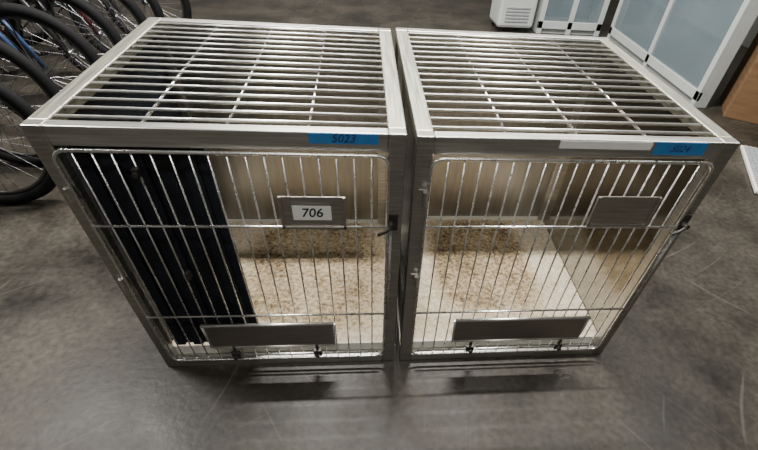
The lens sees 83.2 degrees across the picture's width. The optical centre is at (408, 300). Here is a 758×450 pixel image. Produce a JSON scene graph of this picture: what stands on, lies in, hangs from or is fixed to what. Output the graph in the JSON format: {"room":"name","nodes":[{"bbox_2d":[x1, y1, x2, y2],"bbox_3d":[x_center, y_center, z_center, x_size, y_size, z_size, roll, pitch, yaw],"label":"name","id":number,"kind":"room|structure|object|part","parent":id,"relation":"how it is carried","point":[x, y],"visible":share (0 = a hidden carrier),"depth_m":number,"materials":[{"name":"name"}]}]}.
{"room":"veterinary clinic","nodes":[
{"label":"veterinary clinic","id":0,"kind":"room"},
{"bbox_2d":[0,0,757,449],"bbox_3d":[-0.570,-0.831,2.615,9.200,0.100,11.000,-1,47,-5],"label":"floor","id":1,"kind":"structure","parent":0,"point":[79,369],"depth_m":1.58,"materials":[{"name":"concrete"}]},
{"bbox_2d":[0,82,55,203],"bbox_3d":[-2.422,-0.787,1.644,1.710,1.030,0.607,-5,48,-9],"label":"bicycle","id":2,"kind":"object","parent":1,"relation":"on","point":[44,184],"visible":0.59,"depth_m":2.03,"materials":[{"name":"black rubber"}]},
{"bbox_2d":[0,40,59,165],"bbox_3d":[-2.536,-1.099,1.925,1.710,1.030,0.607,1,47,-4],"label":"bicycle","id":3,"kind":"object","parent":1,"relation":"on","point":[8,52],"visible":0.44,"depth_m":2.03,"materials":[{"name":"black rubber"}]},
{"bbox_2d":[0,2,99,115],"bbox_3d":[-2.521,-1.347,2.159,1.710,1.030,0.607,-3,47,-7],"label":"bicycle","id":4,"kind":"object","parent":1,"relation":"on","point":[15,11],"visible":0.44,"depth_m":2.22,"materials":[{"name":"black rubber"}]},
{"bbox_2d":[0,0,121,89],"bbox_3d":[-2.573,-1.651,2.439,1.710,1.030,0.607,0,47,-5],"label":"bicycle","id":5,"kind":"object","parent":1,"relation":"on","point":[83,6],"visible":0.36,"depth_m":2.52,"materials":[{"name":"metal"}]},
{"bbox_2d":[0,0,146,71],"bbox_3d":[-2.579,-1.910,2.681,1.710,1.030,0.607,-2,47,-7],"label":"bicycle","id":6,"kind":"object","parent":1,"relation":"on","point":[133,8],"visible":0.25,"depth_m":2.82,"materials":[{"name":"metal"}]},
{"bbox_2d":[0,0,164,57],"bbox_3d":[-2.651,-2.225,2.969,1.710,1.030,0.607,1,47,-4],"label":"bicycle","id":7,"kind":"object","parent":1,"relation":"on","point":[154,5],"visible":0.32,"depth_m":3.13,"materials":[{"name":"metal"}]},
{"bbox_2d":[23,0,191,44],"bbox_3d":[-2.619,-2.499,3.228,1.710,1.030,0.607,-3,47,-8],"label":"bicycle","id":8,"kind":"object","parent":1,"relation":"on","point":[186,8],"visible":0.26,"depth_m":3.48,"materials":[{"name":"metal"}]},
{"bbox_3d":[-2.686,-2.530,3.180,0.911,0.598,0.138,-3,47,-8],"label":"bike frame","id":9,"kind":"part","parent":8,"relation":"part of","materials":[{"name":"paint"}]},
{"bbox_2d":[19,17,406,365],"bbox_3d":[-0.460,-0.345,1.497,0.809,0.880,0.842,-1,47,-5],"label":"cage","id":10,"kind":"object","parent":1,"relation":"on","point":[240,184],"visible":1,"depth_m":1.25,"materials":[{"name":"metal"}]},
{"bbox_3d":[-0.644,-0.106,1.232,0.294,0.748,0.016,-1,47,-5],"label":"black ribbed panel","id":11,"kind":"part","parent":10,"relation":"part of","materials":[{"name":"plastic"}]},
{"bbox_3d":[-0.453,0.116,1.407,0.405,0.113,0.004,-1,47,-5],"label":"plate","id":12,"kind":"part","parent":10,"relation":"part of","materials":[{"name":"metal"}]},
{"bbox_3d":[-0.059,-0.060,1.271,0.008,0.369,0.010,-1,47,-5],"label":"latch rod","id":13,"kind":"part","parent":10,"relation":"part of","materials":[{"name":"metal"}]},
{"bbox_2d":[490,0,537,31],"bbox_3d":[1.150,-3.336,4.449,0.400,0.850,0.367,-3,47,-7],"label":"appliance","id":14,"kind":"object","parent":1,"relation":"on","point":[503,13],"visible":1,"depth_m":4.52,"materials":[{"name":"paint"}]},
{"bbox_2d":[395,28,739,359],"bbox_3d":[0.359,-0.368,1.590,0.799,0.876,0.873,-1,47,-6],"label":"cage","id":15,"kind":"object","parent":1,"relation":"on","point":[548,180],"visible":0.95,"depth_m":1.49,"materials":[{"name":"metal"}]},
{"bbox_3d":[0.387,0.101,1.487,0.462,0.114,0.004,-1,47,-6],"label":"plate","id":16,"kind":"part","parent":15,"relation":"part of","materials":[{"name":"silver metal"}]},
{"bbox_3d":[0.759,-0.074,1.353,0.008,0.369,0.010,-1,47,-6],"label":"latch rod","id":17,"kind":"part","parent":15,"relation":"part of","materials":[{"name":"metal"}]},
{"bbox_2d":[531,0,609,35],"bbox_3d":[1.802,-3.735,4.088,0.720,2.000,0.370,-1,47,-5],"label":"glass display cabinet","id":18,"kind":"object","parent":1,"relation":"on","point":[567,17],"visible":0.88,"depth_m":4.70,"materials":[{"name":"white glass"}]},
{"bbox_2d":[607,0,757,107],"bbox_3d":[2.364,-2.918,3.372,0.140,2.000,1.800,-1,47,-5],"label":"glass display cabinet","id":19,"kind":"object","parent":1,"relation":"on","point":[690,46],"visible":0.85,"depth_m":3.64,"materials":[{"name":"white glass"}]},
{"bbox_3d":[2.331,-2.938,3.346,0.006,1.820,1.690,-1,47,-5],"label":"glass panel","id":20,"kind":"part","parent":19,"relation":"part of","materials":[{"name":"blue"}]},
{"bbox_2d":[721,32,757,124],"bbox_3d":[2.942,-1.668,3.278,0.700,0.503,0.502,22,49,15],"label":"cardboard box","id":21,"kind":"object","parent":1,"relation":"on","point":[739,99],"visible":1,"depth_m":3.30,"materials":[{"name":"brown cardboard"}]},
{"bbox_2d":[740,145,757,193],"bbox_3d":[2.307,-0.855,2.788,0.160,0.031,0.660,18,48,12],"label":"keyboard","id":22,"kind":"object","parent":1,"relation":"on","point":[750,154],"visible":1,"depth_m":2.83,"materials":[{"name":"white plastic"}]},
{"bbox_2d":[741,16,757,47],"bbox_3d":[4.178,-2.222,1.638,0.100,3.800,11.000,-1,47,-5],"label":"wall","id":23,"kind":"structure","parent":0,"point":[751,34],"depth_m":4.74,"materials":[{"name":"grey paint"}]}
]}

